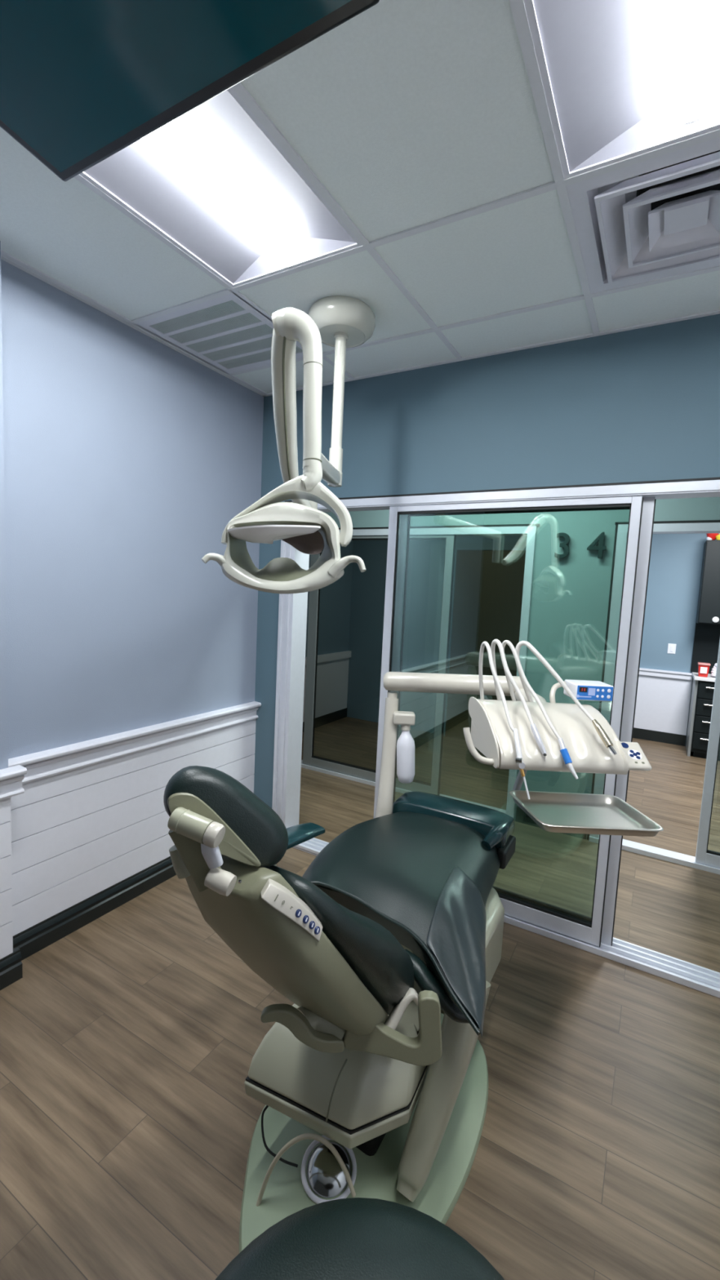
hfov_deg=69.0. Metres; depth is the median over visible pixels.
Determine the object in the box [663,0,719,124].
diffuser
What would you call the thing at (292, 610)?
trim
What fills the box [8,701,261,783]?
trim
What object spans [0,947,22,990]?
baseboard
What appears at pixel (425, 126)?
ceiling
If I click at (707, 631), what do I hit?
upper cabinet
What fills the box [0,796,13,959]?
wainscoting
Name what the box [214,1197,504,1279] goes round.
stool
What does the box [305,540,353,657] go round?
wall
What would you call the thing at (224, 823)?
cushion
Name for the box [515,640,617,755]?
handpiece
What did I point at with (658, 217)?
ceiling vent
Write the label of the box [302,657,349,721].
wainscoting
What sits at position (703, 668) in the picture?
sharps container
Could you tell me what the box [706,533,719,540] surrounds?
bundle
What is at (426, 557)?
wall
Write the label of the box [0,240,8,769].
wall
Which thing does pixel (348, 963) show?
cushion
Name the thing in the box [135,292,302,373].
ceiling vent
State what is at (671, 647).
light switch
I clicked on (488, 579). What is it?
door
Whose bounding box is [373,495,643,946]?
door
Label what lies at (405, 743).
water bottle
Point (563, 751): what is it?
handpiece
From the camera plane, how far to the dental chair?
1.33 m
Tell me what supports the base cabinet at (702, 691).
on the floor
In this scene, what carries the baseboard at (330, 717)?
attached to the wall at (335, 606)
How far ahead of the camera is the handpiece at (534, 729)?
1.62 m
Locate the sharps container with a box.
[697,662,710,676]
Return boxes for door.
[302,534,456,795]
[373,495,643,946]
[391,497,656,946]
[443,542,526,739]
[694,640,719,868]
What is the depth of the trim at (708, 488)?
2.36 m
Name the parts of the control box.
support arm, legend plate, keypad panel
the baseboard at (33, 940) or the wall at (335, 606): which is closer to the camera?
the baseboard at (33, 940)
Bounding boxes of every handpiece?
[490,639,546,755]
[502,640,578,779]
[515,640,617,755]
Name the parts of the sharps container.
lid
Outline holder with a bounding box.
[392,711,415,730]
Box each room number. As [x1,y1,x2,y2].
[554,532,569,558]
[586,532,606,558]
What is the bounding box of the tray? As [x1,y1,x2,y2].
[509,790,663,836]
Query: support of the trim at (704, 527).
attached to the wall at (570, 598)
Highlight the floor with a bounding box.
[0,716,719,1279]
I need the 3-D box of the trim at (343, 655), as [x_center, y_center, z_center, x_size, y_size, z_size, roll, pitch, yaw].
[-0.559,0.225,5.809,0.040,0.080,1.734,6,6,30]
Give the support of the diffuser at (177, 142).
attached to the ceiling light at (211, 180)
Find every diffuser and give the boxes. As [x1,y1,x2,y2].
[141,117,300,259]
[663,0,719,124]
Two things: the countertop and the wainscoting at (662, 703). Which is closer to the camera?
the countertop
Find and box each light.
[80,87,362,287]
[201,295,375,594]
[523,0,719,178]
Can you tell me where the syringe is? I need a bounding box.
[478,641,530,799]
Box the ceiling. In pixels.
[0,0,719,396]
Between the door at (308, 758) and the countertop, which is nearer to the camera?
the door at (308, 758)
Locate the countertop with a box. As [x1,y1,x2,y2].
[692,671,715,682]
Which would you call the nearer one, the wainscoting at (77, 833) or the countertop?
the wainscoting at (77, 833)
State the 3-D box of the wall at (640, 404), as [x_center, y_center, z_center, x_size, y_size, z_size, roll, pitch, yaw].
[0.838,-0.104,2.516,3.350,3.000,0.120,6,6,30]
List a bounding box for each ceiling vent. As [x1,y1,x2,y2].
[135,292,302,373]
[565,137,719,293]
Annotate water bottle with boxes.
[396,729,414,783]
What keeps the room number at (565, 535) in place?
attached to the wall at (570, 598)
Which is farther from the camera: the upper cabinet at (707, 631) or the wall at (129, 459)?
the upper cabinet at (707, 631)
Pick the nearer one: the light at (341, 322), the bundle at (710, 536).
the light at (341, 322)
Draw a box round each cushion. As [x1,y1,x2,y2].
[163,765,288,866]
[262,865,413,1014]
[302,811,500,1029]
[392,791,515,850]
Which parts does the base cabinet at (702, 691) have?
panel, drawer, drawer, drawer, drawer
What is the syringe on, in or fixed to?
attached to the unit
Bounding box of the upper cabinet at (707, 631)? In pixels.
[690,540,719,673]
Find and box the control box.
[549,679,613,703]
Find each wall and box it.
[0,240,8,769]
[0,259,263,759]
[253,313,719,808]
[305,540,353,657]
[324,497,719,839]
[346,535,527,733]
[639,533,716,746]
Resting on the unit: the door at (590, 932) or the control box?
the control box
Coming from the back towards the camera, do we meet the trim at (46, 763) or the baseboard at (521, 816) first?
the baseboard at (521, 816)
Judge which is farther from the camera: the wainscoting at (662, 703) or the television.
the wainscoting at (662, 703)
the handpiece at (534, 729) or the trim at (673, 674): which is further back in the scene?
the trim at (673, 674)
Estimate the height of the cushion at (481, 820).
0.132 m
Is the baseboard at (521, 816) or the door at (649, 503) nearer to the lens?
the door at (649, 503)
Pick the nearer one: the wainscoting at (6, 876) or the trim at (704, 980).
the wainscoting at (6, 876)
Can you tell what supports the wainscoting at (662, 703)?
attached to the wall at (676, 560)
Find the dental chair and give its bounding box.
[163,765,515,1253]
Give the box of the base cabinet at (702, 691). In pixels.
[685,678,719,760]
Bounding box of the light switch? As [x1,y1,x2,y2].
[666,643,675,653]
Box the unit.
[375,671,651,817]
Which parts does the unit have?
post, rigid arm, positioning handle, flex arm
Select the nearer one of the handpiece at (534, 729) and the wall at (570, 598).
the handpiece at (534, 729)
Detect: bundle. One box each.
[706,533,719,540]
[711,662,716,676]
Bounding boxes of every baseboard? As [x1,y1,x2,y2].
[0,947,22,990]
[13,856,176,960]
[302,707,346,732]
[515,805,586,839]
[632,727,686,746]
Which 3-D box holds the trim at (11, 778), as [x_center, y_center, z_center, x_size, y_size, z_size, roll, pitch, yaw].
[-1.989,0.619,0.823,0.054,0.110,2.770,6,6,30]
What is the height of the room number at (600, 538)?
0.166 m
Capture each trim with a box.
[0,764,26,799]
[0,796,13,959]
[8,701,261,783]
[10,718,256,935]
[271,539,309,828]
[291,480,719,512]
[293,837,719,998]
[301,522,719,874]
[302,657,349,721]
[305,650,351,665]
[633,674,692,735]
[639,667,693,679]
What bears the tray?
on the unit
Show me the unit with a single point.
(491, 734)
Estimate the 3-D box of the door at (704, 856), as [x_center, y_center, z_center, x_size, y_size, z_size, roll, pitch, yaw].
[2.632,0.413,2.849,1.189,2.023,0.034,6,6,30]
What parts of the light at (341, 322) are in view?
handle, head frame, spring arm, link arm, handle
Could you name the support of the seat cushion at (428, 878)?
on the dental chair
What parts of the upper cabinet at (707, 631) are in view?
door, knob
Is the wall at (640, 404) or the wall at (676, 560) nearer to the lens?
the wall at (640, 404)
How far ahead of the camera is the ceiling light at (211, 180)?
1.58 m
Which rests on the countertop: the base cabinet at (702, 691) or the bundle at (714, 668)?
the bundle at (714, 668)
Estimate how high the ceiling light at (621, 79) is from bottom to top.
0.094 m
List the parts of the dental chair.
headrest stem, release lever, swivel knob, headrest plate, plate, lever, lift arm, seat frame, panel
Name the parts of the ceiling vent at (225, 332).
slat panel, slat panel, slat panel, slat panel, slat panel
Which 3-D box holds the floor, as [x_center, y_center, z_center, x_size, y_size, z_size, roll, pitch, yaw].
[0.836,1.424,2.733,6.200,0.080,9.200,6,6,30]
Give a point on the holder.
(406, 719)
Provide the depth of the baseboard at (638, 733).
6.12 m
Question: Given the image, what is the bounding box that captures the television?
[0,0,379,181]

